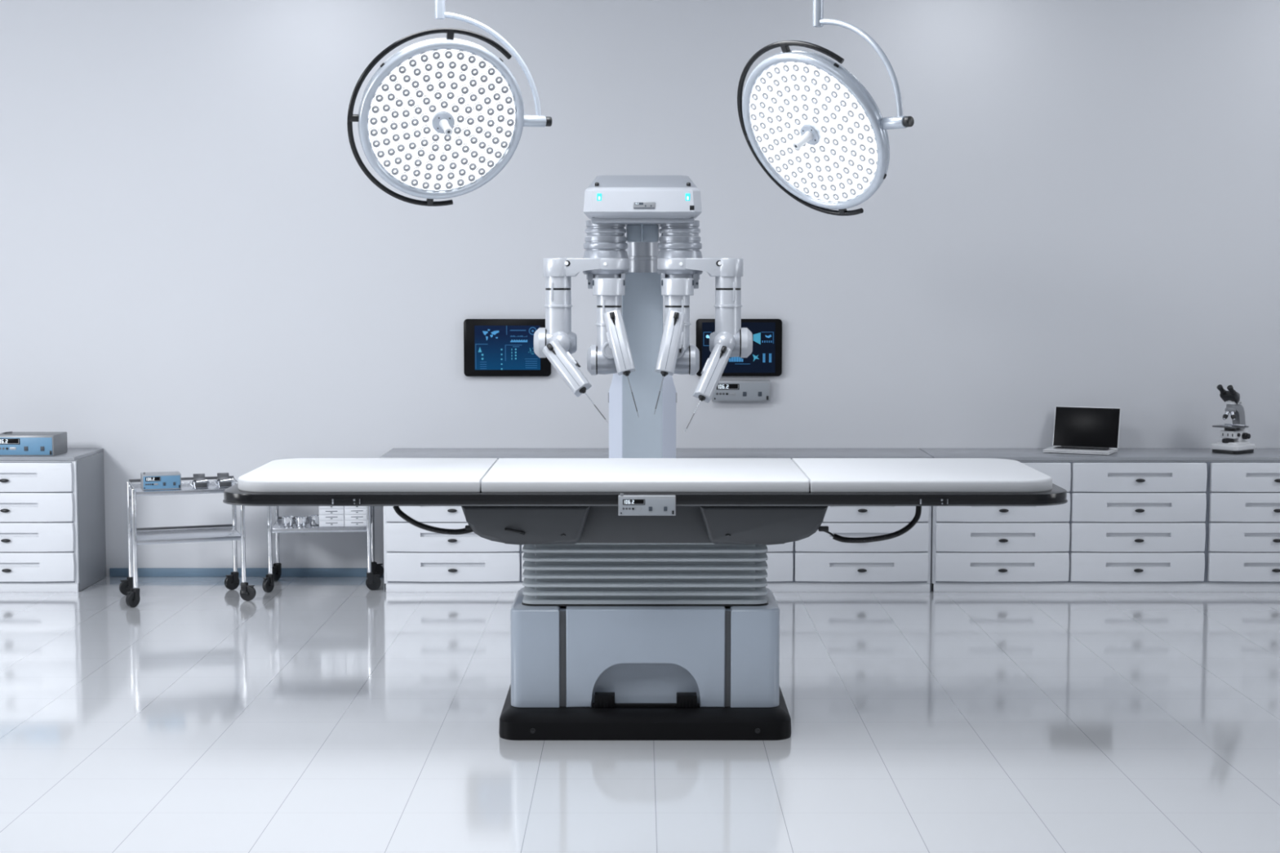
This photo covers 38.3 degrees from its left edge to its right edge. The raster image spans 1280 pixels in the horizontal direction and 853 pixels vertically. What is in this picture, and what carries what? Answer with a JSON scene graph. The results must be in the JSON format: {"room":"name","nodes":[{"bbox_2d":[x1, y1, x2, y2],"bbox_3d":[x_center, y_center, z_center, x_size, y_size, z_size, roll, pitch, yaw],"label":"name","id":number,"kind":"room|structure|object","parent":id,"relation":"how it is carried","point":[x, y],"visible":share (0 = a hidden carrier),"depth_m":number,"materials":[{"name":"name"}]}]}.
{"room":"operating room","nodes":[
{"label":"operating room","id":0,"kind":"room"},
{"bbox_2d":[0,0,1279,576],"bbox_3d":[-0.350,-0.914,10.872,12.900,3.620,0.100,0,4,0],"label":"wall","id":1,"kind":"structure","parent":0,"point":[202,271],"depth_m":10.80,"materials":[{"name":"white paint"}]},
{"bbox_2d":[109,568,383,577],"bbox_3d":[-2.310,0.869,10.956,1.690,0.052,0.012,0,4,0],"label":"baseboard","id":2,"kind":"structure","parent":1,"relation":"attached to","point":[113,572],"depth_m":10.95,"materials":[{"name":"blue plastic"}]},
{"bbox_2d":[463,319,551,376],"bbox_3d":[-0.779,-0.464,10.835,0.511,0.337,0.042,0,4,0],"label":"wall screen","id":3,"kind":"object","parent":1,"relation":"attached to","point":[491,347],"visible":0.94,"depth_m":10.82,"materials":[{"name":"black glass"}]},
{"bbox_2d":[695,319,782,376],"bbox_3d":[0.582,-0.465,10.835,0.505,0.337,0.042,0,4,0],"label":"wall screen","id":4,"kind":"object","parent":1,"relation":"attached to","point":[765,359],"visible":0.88,"depth_m":10.82,"materials":[{"name":"black glass"}]},
{"bbox_2d":[711,380,770,401],"bbox_3d":[0.594,-0.210,10.843,0.343,0.122,0.066,0,4,0],"label":"control unit","id":5,"kind":"object","parent":1,"relation":"attached to","point":[726,390],"visible":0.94,"depth_m":10.81,"materials":[{"name":"white metal"}]},
{"bbox_2d":[0,576,1279,852],"bbox_3d":[-0.350,1.402,5.005,12.900,0.080,12.160,0,4,0],"label":"floor","id":6,"kind":"structure","parent":0,"point":[305,714],"depth_m":7.08,"materials":[{"name":"white tile"}]},
{"bbox_2d":[0,452,106,592],"bbox_3d":[-4.721,0.546,10.626,3.098,0.747,0.577,0,4,0],"label":"base cabinet","id":7,"kind":"object","parent":6,"relation":"on","point":[52,517],"visible":1,"depth_m":10.37,"materials":[{"name":"white laminate"}]},
{"bbox_2d":[0,448,103,461],"bbox_3d":[-4.721,0.160,10.624,3.089,0.022,0.562,0,4,0],"label":"countertop","id":8,"kind":"structure","parent":7,"relation":"on","point":[73,454],"depth_m":10.36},
{"bbox_2d":[0,431,67,456],"bbox_3d":[-3.484,0.092,10.506,0.354,0.132,0.256,0,4,0],"label":"control unit","id":9,"kind":"object","parent":8,"relation":"on","point":[11,443],"visible":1,"depth_m":10.38,"materials":[{"name":"blue metal"}]},
{"bbox_2d":[119,475,256,607],"bbox_3d":[-2.512,0.628,10.186,0.703,0.652,0.465,-2,5,-19],"label":"trolley","id":10,"kind":"object","parent":6,"relation":"on","point":[128,587],"visible":0.96,"depth_m":10.12,"materials":[{"name":"silver metal"}]},
{"bbox_2d":[140,471,181,490],"bbox_3d":[-2.625,0.292,10.085,0.205,0.094,0.146,-2,5,-19],"label":"control unit","id":11,"kind":"object","parent":10,"relation":"on","point":[153,480],"visible":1,"depth_m":10.03,"materials":[{"name":"blue metal"}]},
{"bbox_2d":[129,481,236,496],"bbox_3d":[-2.515,0.342,10.178,0.571,0.024,0.391,-2,5,-19],"label":"shelf","id":12,"kind":"object","parent":10,"relation":"attached to","point":[135,490],"depth_m":10.01,"materials":[{"name":"metal"}]},
{"bbox_2d":[130,527,240,545],"bbox_3d":[-2.515,0.605,10.199,0.571,0.024,0.391,-2,5,-19],"label":"shelf","id":13,"kind":"object","parent":10,"relation":"attached to","point":[183,535],"depth_m":10.15,"materials":[{"name":"metal"}]},
{"bbox_2d":[189,473,211,488],"bbox_3d":[-2.414,0.299,10.113,0.112,0.074,0.088,-2,5,-19],"label":"tray","id":14,"kind":"object","parent":10,"relation":"on","point":[199,481],"visible":1,"depth_m":10.10,"materials":[{"name":"metal"}]},
{"bbox_2d":[191,480,208,488],"bbox_3d":[-2.415,0.318,10.115,0.090,0.036,0.085,-2,5,-19],"label":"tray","id":15,"kind":"object","parent":14,"relation":"on","point":[197,484],"depth_m":10.08,"materials":[{"name":"metal"}]},
{"bbox_2d":[213,472,235,487],"bbox_3d":[-2.292,0.296,10.159,0.112,0.074,0.088,-2,5,-19],"label":"tray","id":16,"kind":"object","parent":10,"relation":"on","point":[224,480],"visible":0.98,"depth_m":10.15,"materials":[{"name":"metal"}]},
{"bbox_2d":[215,479,233,487],"bbox_3d":[-2.293,0.315,10.162,0.090,0.036,0.085,-2,5,-19],"label":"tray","id":17,"kind":"object","parent":16,"relation":"on","point":[220,482],"depth_m":10.12,"materials":[{"name":"metal"}]},
{"bbox_2d":[262,506,383,592],"bbox_3d":[-1.822,0.595,10.616,0.662,0.652,0.504,0,5,-5],"label":"trolley","id":18,"kind":"object","parent":6,"relation":"on","point":[375,571],"visible":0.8,"depth_m":10.45,"materials":[{"name":"silver metal"}]},
{"bbox_2d":[281,515,295,526],"bbox_3d":[-2.010,0.541,10.507,0.072,0.054,0.072,-4,6,-43],"label":"steel cup","id":19,"kind":"object","parent":18,"relation":"on","point":[287,521],"visible":1,"depth_m":10.48,"materials":[{"name":"silver metal"}]},
{"bbox_2d":[294,515,309,526],"bbox_3d":[-1.934,0.543,10.505,0.072,0.052,0.072,-4,6,-43],"label":"steel cup","id":20,"kind":"object","parent":18,"relation":"on","point":[300,521],"visible":1,"depth_m":10.48,"materials":[{"name":"silver metal"}]},
{"bbox_2d":[307,515,319,525],"bbox_3d":[-1.869,0.537,10.561,0.072,0.054,0.072,-4,6,-43],"label":"steel cup","id":21,"kind":"object","parent":18,"relation":"on","point":[313,519],"visible":0.83,"depth_m":10.54,"materials":[{"name":"silver metal"}]},
{"bbox_2d":[271,518,372,533],"bbox_3d":[-1.835,0.572,10.627,0.551,0.024,0.406,0,5,-5],"label":"shelf","id":22,"kind":"object","parent":18,"relation":"attached to","point":[277,527],"depth_m":10.44,"materials":[{"name":"metal"}]},
{"bbox_2d":[319,506,344,527],"bbox_3d":[-1.761,0.494,10.553,0.142,0.142,0.209,0,5,-6],"label":"drawer box","id":23,"kind":"object","parent":18,"relation":"on","point":[329,516],"visible":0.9,"depth_m":10.46,"materials":[{"name":"white laminate"}]},
{"bbox_2d":[344,506,371,526],"bbox_3d":[-1.618,0.493,10.567,0.142,0.142,0.209,0,5,-5],"label":"drawer box","id":24,"kind":"object","parent":18,"relation":"on","point":[354,516],"visible":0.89,"depth_m":10.47,"materials":[{"name":"white laminate"}]},
{"bbox_2d":[533,175,752,457],"bbox_3d":[0.015,-0.071,8.927,1.006,2.244,1.389,0,4,0],"label":"robot","id":25,"kind":"object","parent":6,"relation":"on","point":[633,345],"visible":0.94,"depth_m":8.43,"materials":[{"name":"white metal"}]},
{"bbox_2d":[596,193,601,200],"bbox_3d":[-0.184,-1.035,8.305,0.021,0.034,0.010,0,4,0],"label":"switch","id":26,"kind":"object","parent":25,"relation":"attached to","point":[598,195],"depth_m":8.30,"materials":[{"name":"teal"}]},
{"bbox_2d":[685,193,689,200],"bbox_3d":[0.216,-1.035,8.305,0.021,0.034,0.010,0,4,0],"label":"switch","id":27,"kind":"object","parent":25,"relation":"attached to","point":[687,195],"depth_m":8.30,"materials":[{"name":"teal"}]},
{"bbox_2d":[222,457,1067,740],"bbox_3d":[0.020,0.670,7.372,3.214,1.009,0.994,0,4,0],"label":"table","id":28,"kind":"object","parent":6,"relation":"on","point":[623,628],"visible":1,"depth_m":7.13,"materials":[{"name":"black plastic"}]},
{"bbox_2d":[331,497,360,505],"bbox_3d":[-1.093,0.279,6.850,0.109,0.025,0.009,0,4,0],"label":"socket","id":29,"kind":"object","parent":28,"relation":"attached to","point":[335,501],"depth_m":6.85,"materials":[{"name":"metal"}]},
{"bbox_2d":[617,493,675,515],"bbox_3d":[0.026,0.288,6.823,0.212,0.082,0.052,0,4,0],"label":"control unit","id":30,"kind":"object","parent":28,"relation":"attached to","point":[628,504],"visible":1,"depth_m":6.80,"materials":[{"name":"white metal"}]},
{"bbox_2d":[919,497,948,505],"bbox_3d":[1.093,0.279,6.850,0.108,0.025,0.009,0,4,0],"label":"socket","id":31,"kind":"object","parent":28,"relation":"attached to","point":[922,501],"depth_m":6.85,"materials":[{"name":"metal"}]},
{"bbox_2d":[382,506,931,592],"bbox_3d":[0.098,0.546,10.626,3.098,0.747,0.577,0,4,0],"label":"base cabinet","id":32,"kind":"object","parent":6,"relation":"on","point":[416,559],"visible":0.36,"depth_m":10.38,"materials":[{"name":"white laminate"}]},
{"bbox_2d":[379,448,933,459],"bbox_3d":[0.092,0.160,10.624,3.110,0.022,0.562,0,4,0],"label":"countertop","id":33,"kind":"structure","parent":32,"relation":"on","point":[497,453],"depth_m":10.56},
{"bbox_2d":[930,461,1279,592],"bbox_3d":[3.197,0.546,10.626,3.098,0.747,0.577,0,4,0],"label":"base cabinet","id":34,"kind":"object","parent":6,"relation":"on","point":[1122,526],"visible":0.94,"depth_m":10.37,"materials":[{"name":"white laminate"}]},
{"bbox_2d":[919,448,1279,461],"bbox_3d":[3.197,0.160,10.624,3.090,0.022,0.562,0,4,0],"label":"countertop","id":35,"kind":"structure","parent":34,"relation":"on","point":[1015,454],"depth_m":10.46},
{"bbox_2d":[1042,406,1120,455],"bbox_3d":[2.552,0.023,10.635,0.378,0.251,0.312,2,5,26],"label":"laptop","id":36,"kind":"object","parent":35,"relation":"on","point":[1077,430],"visible":1,"depth_m":10.73,"materials":[{"name":"silver metal"}]},
{"bbox_2d":[1210,384,1255,454],"bbox_3d":[3.416,-0.047,10.597,0.219,0.395,0.180,-4,6,-40],"label":"microscope","id":37,"kind":"object","parent":35,"relation":"on","point":[1235,437],"visible":1,"depth_m":10.56,"materials":[{"name":"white plastic"}]},
{"bbox_3d":[-0.350,-2.286,4.715,12.900,0.080,12.160,0,4,0],"label":"ceiling","id":38,"kind":"structure","parent":0,"visible":0},
{"bbox_2d":[346,0,551,206],"bbox_3d":[-0.758,-1.673,7.381,0.844,1.559,0.353,-1,5,-17],"label":"light","id":39,"kind":"object","parent":38,"relation":"hanging from","point":[441,117],"visible":1,"depth_m":7.37,"materials":[{"name":"white plastic"}]},
{"bbox_2d":[737,0,914,215],"bbox_3d":[0.722,-1.631,7.140,0.835,1.606,0.415,3,6,36],"label":"light","id":40,"kind":"object","parent":38,"relation":"hanging from","point":[811,125],"visible":1,"depth_m":7.15,"materials":[{"name":"white plastic"}]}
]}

